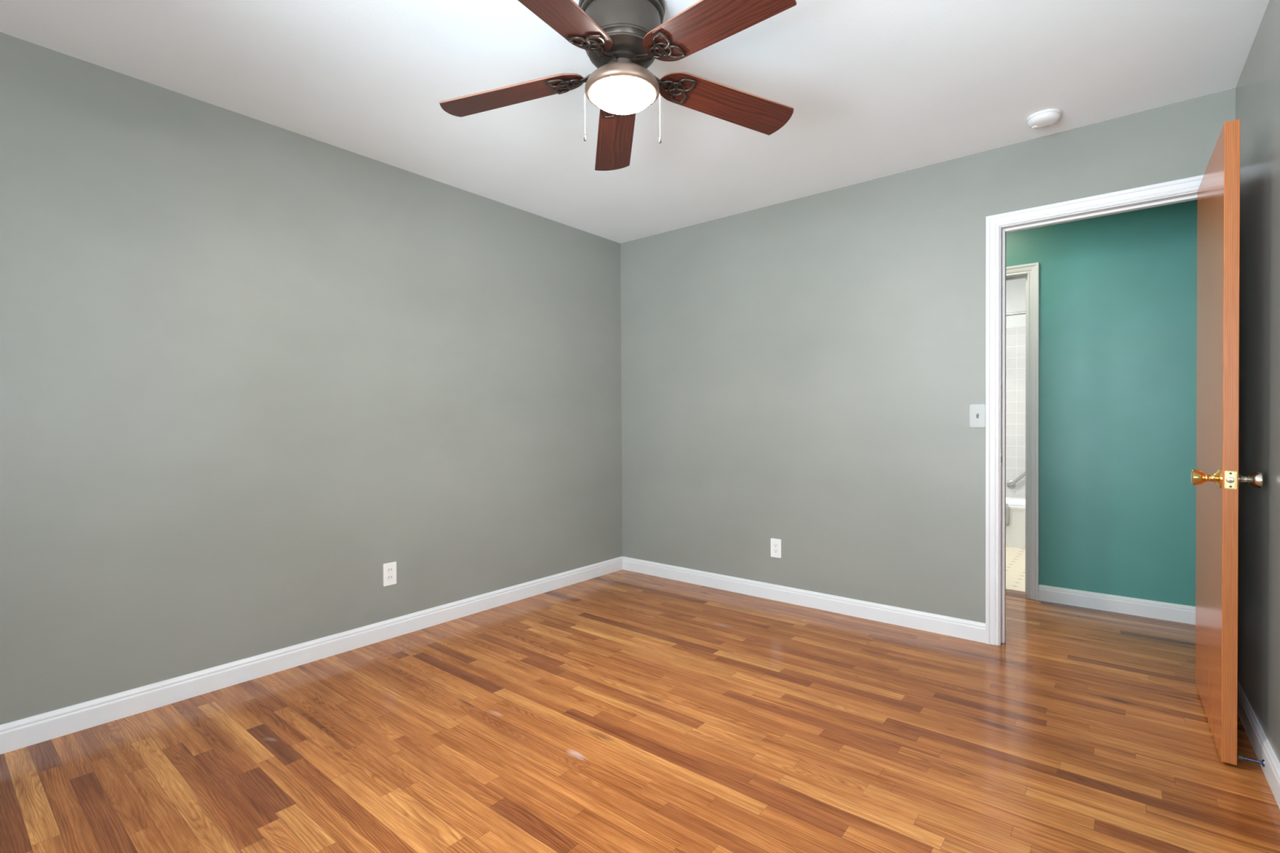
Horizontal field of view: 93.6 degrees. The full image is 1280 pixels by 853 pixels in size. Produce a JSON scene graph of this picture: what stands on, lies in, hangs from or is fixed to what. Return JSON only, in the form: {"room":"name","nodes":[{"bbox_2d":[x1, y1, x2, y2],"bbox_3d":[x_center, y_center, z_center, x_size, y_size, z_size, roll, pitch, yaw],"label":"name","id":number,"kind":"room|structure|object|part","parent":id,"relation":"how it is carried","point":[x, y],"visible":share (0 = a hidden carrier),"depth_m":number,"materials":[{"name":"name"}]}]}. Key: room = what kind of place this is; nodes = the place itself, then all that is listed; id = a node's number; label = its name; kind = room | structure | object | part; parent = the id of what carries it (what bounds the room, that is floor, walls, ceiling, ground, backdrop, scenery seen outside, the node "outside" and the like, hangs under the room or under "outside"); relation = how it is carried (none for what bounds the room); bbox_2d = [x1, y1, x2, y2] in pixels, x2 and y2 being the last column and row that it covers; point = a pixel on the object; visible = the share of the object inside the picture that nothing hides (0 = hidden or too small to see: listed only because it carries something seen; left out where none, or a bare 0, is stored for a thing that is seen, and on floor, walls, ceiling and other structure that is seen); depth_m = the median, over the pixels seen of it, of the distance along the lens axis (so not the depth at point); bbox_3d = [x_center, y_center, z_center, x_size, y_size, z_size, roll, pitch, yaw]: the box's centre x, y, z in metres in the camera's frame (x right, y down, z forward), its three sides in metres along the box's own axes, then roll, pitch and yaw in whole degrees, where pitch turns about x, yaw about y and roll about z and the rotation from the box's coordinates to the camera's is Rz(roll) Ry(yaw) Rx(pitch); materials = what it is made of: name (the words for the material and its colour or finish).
{"room":"empty bedroom","nodes":[
{"label":"empty bedroom","id":0,"kind":"room"},
{"bbox_2d":[0,31,622,724],"bbox_3d":[-1.485,-0.127,2.959,0.120,2.440,4.100,0,1,39],"label":"wall","id":1,"kind":"structure","parent":0,"point":[251,369],"depth_m":2.62,"materials":[{"name":"grey paint"}]},
{"bbox_2d":[0,556,622,754],"bbox_3d":[-1.389,1.045,2.975,0.014,0.095,3.980,0,1,39],"label":"baseboard","id":2,"kind":"structure","parent":1,"relation":"attached to","point":[28,731],"depth_m":2.62,"materials":[{"name":"white paint"}]},
{"bbox_2d":[382,561,396,586],"bbox_3d":[-1.290,0.761,3.099,0.008,0.115,0.070,0,1,39],"label":"wall outlet","id":3,"kind":"object","parent":1,"relation":"attached to","point":[389,570],"visible":1,"depth_m":3.10,"materials":[{"name":"white plastic"}]},
{"bbox_2d":[386,574,393,580],"bbox_3d":[-1.288,0.780,3.098,0.002,0.027,0.033,0,1,39],"label":"receptacle","id":4,"kind":"object","parent":3,"relation":"attached to","point":[389,577],"depth_m":3.10,"materials":[{"name":"white plastic"}]},
{"bbox_2d":[386,567,393,573],"bbox_3d":[-1.288,0.741,3.098,0.002,0.027,0.033,0,1,39],"label":"receptacle","id":5,"kind":"object","parent":3,"relation":"attached to","point":[389,570],"depth_m":3.10,"materials":[{"name":"white plastic"}]},
{"bbox_2d":[0,0,1269,281],"bbox_3d":[1.581,-1.410,2.672,5.220,0.100,7.570,0,1,39],"label":"ceiling","id":6,"kind":"structure","parent":0,"point":[875,89],"depth_m":2.32,"materials":[{"name":"paint"}]},
{"bbox_2d":[439,0,796,170],"bbox_3d":[-0.056,-1.126,1.891,1.189,0.435,1.175,0,1,39],"label":"ceiling fan","id":7,"kind":"object","parent":6,"relation":"hanging from","point":[622,38],"visible":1,"depth_m":1.86,"materials":[{"name":"brown wood"}]},
{"bbox_3d":[-0.424,-1.106,2.004,0.496,0.006,0.149,-6,10,12],"label":"blade","id":8,"kind":"part","parent":7,"relation":"part of","materials":[{"name":"brown wood"}]},
{"bbox_3d":[-0.224,-1.103,1.588,0.149,0.006,0.496,11,11,25],"label":"blade","id":9,"kind":"part","parent":7,"relation":"part of","materials":[{"name":"brown wood"}]},
{"bbox_3d":[-0.173,-1.004,1.926,0.010,0.143,0.002,0,1,-3],"label":"pull chain","id":10,"kind":"part","parent":7,"relation":"part of","materials":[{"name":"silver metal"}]},
{"bbox_3d":[-0.094,-1.111,2.299,0.149,0.006,0.496,-11,-4,-7],"label":"blade","id":11,"kind":"part","parent":7,"relation":"part of","materials":[{"name":"brown wood"}]},
{"bbox_3d":[-0.057,-1.048,1.925,0.196,0.047,0.196,0,1,39],"label":"lamp globe","id":12,"kind":"part","parent":7,"relation":"part of","materials":[{"name":"white glass"}]},
{"bbox_3d":[0.060,-1.000,1.925,0.010,0.147,0.002,0,1,-3],"label":"pull chain","id":13,"kind":"part","parent":7,"relation":"part of","materials":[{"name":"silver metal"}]},
{"bbox_3d":[0.191,-1.106,1.642,0.149,0.006,0.496,13,-3,-42],"label":"blade","id":14,"kind":"part","parent":7,"relation":"part of","materials":[{"name":"brown wood"}]},
{"bbox_3d":[0.292,-1.111,2.064,0.496,0.006,0.149,6,-12,-22],"label":"blade","id":15,"kind":"part","parent":7,"relation":"part of","materials":[{"name":"brown wood"}]},
{"bbox_2d":[1026,108,1061,128],"bbox_3d":[1.770,-1.340,2.633,0.127,0.040,0.127,0,1,39],"label":"smoke detector","id":16,"kind":"object","parent":6,"relation":"attached to","point":[1046,117],"visible":1,"depth_m":2.60,"materials":[{"name":"white plastic"}]},
{"bbox_2d":[0,546,1279,852],"bbox_3d":[1.531,1.109,2.684,5.100,0.064,7.470,0,1,39],"label":"floor","id":17,"kind":"structure","parent":0,"point":[622,711],"depth_m":2.05,"materials":[{"name":"brown wood"}]},
{"bbox_2d":[1005,496,1025,548],"bbox_3d":[3.128,0.860,5.713,1.622,0.356,0.735,0,1,39],"label":"bathtub","id":18,"kind":"object","parent":17,"relation":"on","point":[1015,531],"visible":0.02,"depth_m":5.17,"materials":[{"name":"ceramic"}]},
{"bbox_2d":[1005,503,1008,525],"bbox_3d":[3.062,0.766,5.319,0.366,0.183,0.085,0,1,39],"label":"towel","id":19,"kind":"object","parent":18,"relation":"hanging from","point":[1006,504],"visible":0.12,"depth_m":5.18,"materials":[{"name":"white fabric"}]},
{"bbox_2d":[620,87,1235,622],"bbox_3d":[1.786,-0.144,3.006,5.120,2.440,0.120,0,1,39],"label":"wall","id":20,"kind":"structure","parent":0,"point":[805,373],"depth_m":3.44,"materials":[{"name":"grey paint"}]},
{"bbox_2d":[770,537,781,558],"bbox_3d":[0.840,0.752,3.712,0.070,0.115,0.008,0,1,39],"label":"wall outlet","id":21,"kind":"object","parent":20,"relation":"attached to","point":[775,544],"visible":1,"depth_m":3.71,"materials":[{"name":"white plastic"}]},
{"bbox_2d":[773,542,777,554],"bbox_3d":[0.838,0.752,3.710,0.033,0.067,0.003,0,1,39],"label":"receptacle","id":22,"kind":"object","parent":21,"relation":"attached to","point":[775,544],"depth_m":3.71,"materials":[{"name":"white plastic"}]},
{"bbox_2d":[622,556,985,643],"bbox_3d":[0.797,1.026,3.747,2.389,0.095,0.014,0,1,39],"label":"baseboard","id":23,"kind":"structure","parent":20,"relation":"attached to","point":[971,630],"depth_m":3.52,"materials":[{"name":"white paint"}]},
{"bbox_2d":[969,404,985,427],"bbox_3d":[1.685,-0.053,3.001,0.070,0.115,0.018,0,1,39],"label":"light switch","id":24,"kind":"object","parent":20,"relation":"attached to","point":[977,411],"visible":1,"depth_m":3.00,"materials":[{"name":"white plastic"}]},
{"bbox_2d":[985,174,1204,645],"bbox_3d":[2.096,0.021,2.754,0.874,2.112,0.158,0,1,39],"label":"trim","id":25,"kind":"structure","parent":20,"relation":"attached to","point":[1185,189],"depth_m":2.95,"materials":[{"name":"white paint"}]},
{"bbox_2d":[1191,119,1262,764],"bbox_3d":[2.093,0.051,2.195,0.162,2.040,0.746,0,1,38],"label":"door","id":26,"kind":"structure","parent":20,"relation":"in","point":[1216,477],"depth_m":1.97,"materials":[{"name":"brown wood"}]},
{"bbox_3d":[1.874,0.170,1.906,0.028,0.058,0.004,0,1,38],"label":"latch plate","id":27,"kind":"part","parent":26,"relation":"part of","materials":[{"name":"gold metal"}]},
{"bbox_2d":[1005,279,1026,497],"bbox_3d":[3.391,-0.183,6.029,1.830,2.440,0.108,0,1,39],"label":"wall","id":28,"kind":"structure","parent":0,"point":[1015,290],"depth_m":5.78,"materials":[{"name":"tile"}]},
{"bbox_2d":[1006,471,1025,488],"bbox_3d":[3.715,0.379,5.662,0.458,0.448,0.063,0,1,39],"label":"grab bar","id":29,"kind":"object","parent":28,"relation":"attached to","point":[1011,484],"visible":0.48,"depth_m":5.75,"materials":[{"name":"metal"}]},
{"bbox_2d":[1005,200,1197,606],"bbox_3d":[2.811,-0.154,3.452,4.100,2.440,0.110,0,1,39],"label":"wall","id":30,"kind":"structure","parent":0,"point":[1117,292],"depth_m":3.44,"materials":[{"name":"teal paint"}]},
{"bbox_2d":[1005,588,1026,598],"bbox_3d":[2.157,1.058,4.016,0.740,0.012,0.125,0,1,39],"label":"threshold","id":31,"kind":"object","parent":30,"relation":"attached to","point":[1008,592],"depth_m":3.80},
{"bbox_2d":[1005,262,1039,600],"bbox_3d":[2.147,0.030,3.999,0.864,2.067,0.148,0,1,39],"label":"trim","id":32,"kind":"structure","parent":30,"relation":"attached to","point":[1030,272],"depth_m":3.70,"materials":[{"name":"white paint"}]},
{"bbox_2d":[1038,584,1195,624],"bbox_3d":[3.405,1.021,2.902,2.478,0.095,0.014,0,1,39],"label":"baseboard","id":33,"kind":"structure","parent":30,"relation":"attached to","point":[1185,614],"depth_m":3.44,"materials":[{"name":"white paint"}]},
{"bbox_2d":[1235,0,1279,763],"bbox_3d":[1.195,-0.118,0.765,0.140,2.440,4.100,0,1,38],"label":"wall","id":34,"kind":"structure","parent":0,"point":[1258,86],"depth_m":2.00,"materials":[{"name":"grey paint"}]},
{"bbox_2d":[1237,755,1264,767],"bbox_3d":[1.927,1.053,1.896,0.059,0.022,0.022,0,1,39],"label":"door stop","id":35,"kind":"object","parent":34,"relation":"attached to","point":[1239,757],"visible":1,"depth_m":1.89,"materials":[{"name":"metal"}]},
{"bbox_3d":[1.931,1.053,1.893,0.049,0.022,0.022,0,1,39],"label":"rod","id":36,"kind":"part","parent":35,"relation":"part of","materials":[{"name":"metal"}]},
{"bbox_2d":[1237,679,1279,808],"bbox_3d":[1.171,1.054,0.864,0.014,0.095,3.961,0,1,38],"label":"baseboard","id":37,"kind":"structure","parent":34,"relation":"attached to","point":[1257,737],"depth_m":1.95,"materials":[{"name":"white paint"}]},
{"bbox_3d":[1.977,-0.172,5.668,0.100,2.440,2.260,0,1,39],"label":"wall","id":38,"kind":"structure","parent":0,"visible":0},
{"bbox_2d":[1005,311,1025,315],"bbox_3d":[2.890,-0.967,5.415,1.630,0.060,0.060,0,1,39],"label":"shower rod","id":39,"kind":"object","parent":38,"relation":"attached to","point":[1024,312],"visible":0.02,"depth_m":5.14,"materials":[{"name":"metal"}]}
]}

